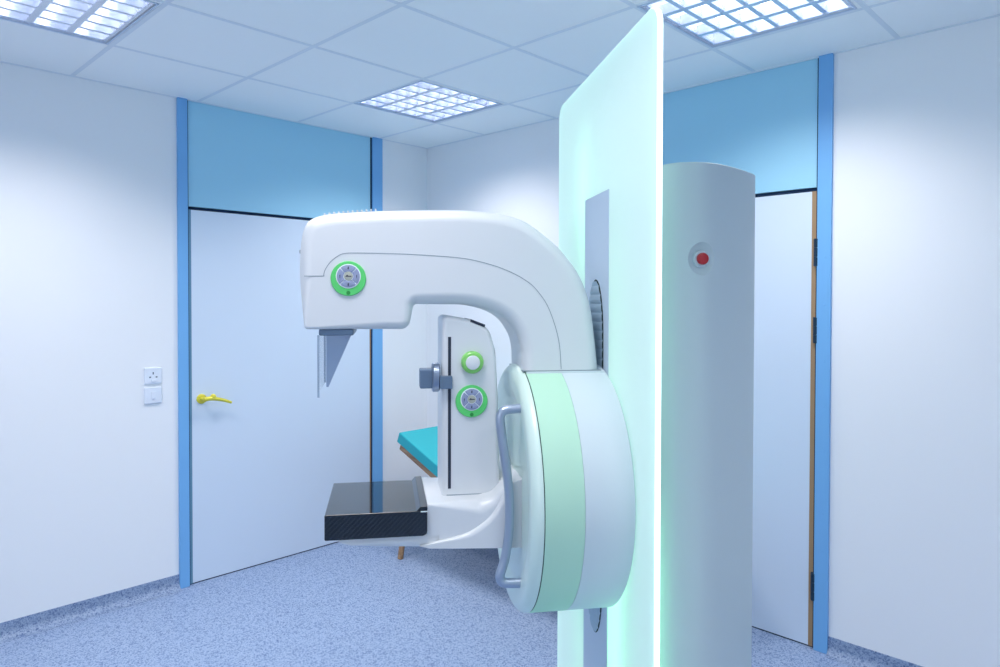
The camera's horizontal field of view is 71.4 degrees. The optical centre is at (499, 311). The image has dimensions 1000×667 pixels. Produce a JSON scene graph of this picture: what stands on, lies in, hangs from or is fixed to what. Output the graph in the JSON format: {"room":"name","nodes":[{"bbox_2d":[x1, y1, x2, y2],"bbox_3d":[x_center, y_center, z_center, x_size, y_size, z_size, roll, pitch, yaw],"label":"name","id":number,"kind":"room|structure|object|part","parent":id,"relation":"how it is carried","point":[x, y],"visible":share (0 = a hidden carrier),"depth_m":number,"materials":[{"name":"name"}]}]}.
{"room":"radiology room","nodes":[
{"label":"radiology room","id":0,"kind":"room"},
{"bbox_2d":[0,62,426,622],"bbox_3d":[-2.450,0.188,3.109,0.120,2.652,5.640,1,1,44],"label":"wall","id":1,"kind":"structure","parent":0,"point":[89,486],"depth_m":3.46,"materials":[{"name":"white paint"}]},
{"bbox_2d":[0,574,181,643],"bbox_3d":[-3.042,1.485,2.405,0.045,0.078,3.778,1,1,44],"label":"baseboard","id":2,"kind":"structure","parent":1,"relation":"attached to","point":[10,630],"depth_m":3.44,"materials":[{"name":"carpet"}]},
{"bbox_2d":[144,386,161,403],"bbox_3d":[-1.825,0.442,3.660,0.014,0.086,0.086,1,1,44],"label":"wall switch","id":3,"kind":"object","parent":1,"relation":"attached to","point":[151,394],"visible":1,"depth_m":3.65,"materials":[{"name":"white plastic"}]},
{"bbox_2d":[144,367,161,383],"bbox_3d":[-1.824,0.339,3.658,0.015,0.086,0.086,1,1,44],"label":"power socket","id":4,"kind":"object","parent":1,"relation":"attached to","point":[153,375],"visible":1,"depth_m":3.65,"materials":[{"name":"white plastic"}]},
{"bbox_2d":[176,97,189,588],"bbox_3d":[-1.736,0.178,3.788,0.078,2.652,0.053,1,1,44],"label":"door frame","id":5,"kind":"structure","parent":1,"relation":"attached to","point":[181,103],"depth_m":3.76,"materials":[{"name":"blue paint"}]},
{"bbox_2d":[187,100,371,584],"bbox_3d":[-1.283,0.171,4.229,0.131,2.652,1.211,1,1,44],"label":"door","id":6,"kind":"structure","parent":1,"relation":"in","point":[267,454],"depth_m":4.10,"materials":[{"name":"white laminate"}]},
{"bbox_3d":[-1.588,0.490,3.873,0.064,0.064,0.178,1,1,44],"label":"lever handle","id":7,"kind":"part","parent":6,"relation":"part of","materials":[{"name":"yellow metal"}]},
{"bbox_3d":[-1.298,-0.867,4.228,0.047,0.576,1.194,1,1,44],"label":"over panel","id":8,"kind":"part","parent":6,"relation":"part of","materials":[{"name":"blue laminate"}]},
{"bbox_2d":[372,137,382,481],"bbox_3d":[-0.847,0.165,4.704,0.076,2.652,0.078,1,1,44],"label":"post","id":9,"kind":"object","parent":1,"relation":"attached to","point":[377,161],"visible":0.42,"depth_m":4.67,"materials":[{"name":"blue metal"}]},
{"bbox_2d":[0,542,851,666],"bbox_3d":[-0.440,1.601,1.092,5.851,0.100,5.760,1,1,44],"label":"floor","id":10,"kind":"structure","parent":0,"point":[337,604],"depth_m":3.34,"materials":[{"name":"carpet"}]},
{"bbox_2d":[397,426,437,559],"bbox_3d":[0.194,1.128,3.826,1.785,0.763,0.597,1,1,44],"label":"couch","id":11,"kind":"object","parent":10,"relation":"on","point":[420,445],"visible":0.09,"depth_m":4.18,"materials":[{"name":"teal leather"}]},
{"bbox_3d":[-0.575,1.284,4.233,0.046,0.436,0.106,1,1,44],"label":"leg","id":12,"kind":"part","parent":11,"relation":"part of","materials":[{"name":"brown wood"}]},
{"bbox_2d":[299,8,754,666],"bbox_3d":[0.066,0.418,1.974,1.212,2.239,0.887,0,1,-9],"label":"machine","id":13,"kind":"object","parent":10,"relation":"on","point":[608,467],"visible":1,"depth_m":1.78,"materials":[{"name":"white plastic"}]},
{"bbox_3d":[-0.196,0.536,1.933,0.487,0.166,0.280,0,1,-9],"label":"support arm","id":14,"kind":"part","parent":13,"relation":"part of","materials":[{"name":"white plastic"}]},
{"bbox_3d":[-0.134,0.023,1.935,0.800,0.589,0.206,0,1,-9],"label":"arm","id":15,"kind":"part","parent":13,"relation":"part of","materials":[{"name":"white plastic"}]},
{"bbox_3d":[-0.074,0.137,1.865,0.061,0.061,0.021,0,1,-9],"label":"compression knob","id":16,"kind":"part","parent":13,"relation":"part of","materials":[{"name":"green plastic"}]},
{"bbox_2d":[466,318,484,326],"bbox_3d":[-0.073,0.031,1.956,0.041,0.021,0.159,0,1,-9],"label":"vent","id":17,"kind":"object","parent":13,"relation":"attached to","point":[469,322],"depth_m":1.88,"materials":[{"name":"black"}]},
{"bbox_3d":[0.025,0.478,1.796,0.075,0.479,0.024,0,1,-9],"label":"grab handle","id":18,"kind":"part","parent":13,"relation":"part of","materials":[{"name":"blue metal"}]},
{"bbox_3d":[0.276,0.602,2.012,0.004,1.871,0.226,0,1,-9],"label":"slot plate","id":19,"kind":"part","parent":13,"relation":"part of","materials":[{"name":"blue"}]},
{"bbox_3d":[0.284,0.418,2.010,0.016,2.238,0.886,0,1,-9],"label":"light panel","id":20,"kind":"part","parent":13,"relation":"part of","materials":[{"name":"clear glass"}]},
{"bbox_2d":[0,0,999,148],"bbox_3d":[-0.434,-1.178,1.046,5.851,0.164,5.760,1,1,44],"label":"ceiling","id":21,"kind":"structure","parent":0,"point":[308,62],"depth_m":3.02,"materials":[{"name":"white tile"}]},
{"bbox_2d":[0,0,158,44],"bbox_3d":[-1.657,-1.177,2.541,0.579,0.108,0.581,1,1,44],"label":"ceiling light","id":22,"kind":"object","parent":21,"relation":"attached to","point":[99,20],"visible":1,"depth_m":2.68,"materials":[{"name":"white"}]},
{"bbox_2d":[354,80,502,122],"bbox_3d":[-0.395,-1.196,3.838,0.579,0.108,0.581,1,1,44],"label":"ceiling light","id":23,"kind":"object","parent":21,"relation":"attached to","point":[422,100],"visible":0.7,"depth_m":3.86,"materials":[{"name":"white plastic"}]},
{"bbox_2d":[637,0,856,47],"bbox_3d":[0.913,-1.173,2.567,0.579,0.108,0.581,1,1,44],"label":"ceiling light","id":24,"kind":"object","parent":21,"relation":"attached to","point":[714,22],"visible":0.96,"depth_m":2.68,"materials":[{"name":"white plastic"}]},
{"bbox_2d":[427,16,999,666],"bbox_3d":[1.528,0.196,3.091,5.611,2.652,0.120,1,1,44],"label":"wall","id":25,"kind":"structure","parent":0,"point":[914,538],"depth_m":2.86,"materials":[{"name":"white paint"}]},
{"bbox_2d":[663,58,818,647],"bbox_3d":[0.999,0.187,3.556,1.227,2.652,0.090,1,1,44],"label":"door","id":26,"kind":"structure","parent":25,"relation":"in","point":[763,124],"depth_m":3.24,"materials":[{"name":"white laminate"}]},
{"bbox_3d":[1.001,-0.851,3.542,1.206,0.576,0.047,1,1,44],"label":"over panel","id":27,"kind":"part","parent":26,"relation":"part of","materials":[{"name":"blue laminate"}]},
{"bbox_2d":[813,53,833,653],"bbox_3d":[1.456,0.196,3.108,0.061,2.652,0.078,1,1,44],"label":"door frame","id":28,"kind":"structure","parent":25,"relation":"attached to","point":[826,62],"depth_m":3.08,"materials":[{"name":"blue paint"}]},
{"bbox_2d":[825,636,922,666],"bbox_3d":[2.462,1.501,2.088,2.839,0.078,0.045,1,1,44],"label":"baseboard","id":29,"kind":"structure","parent":25,"relation":"attached to","point":[850,654],"depth_m":3.00,"materials":[{"name":"plastic"}]}
]}

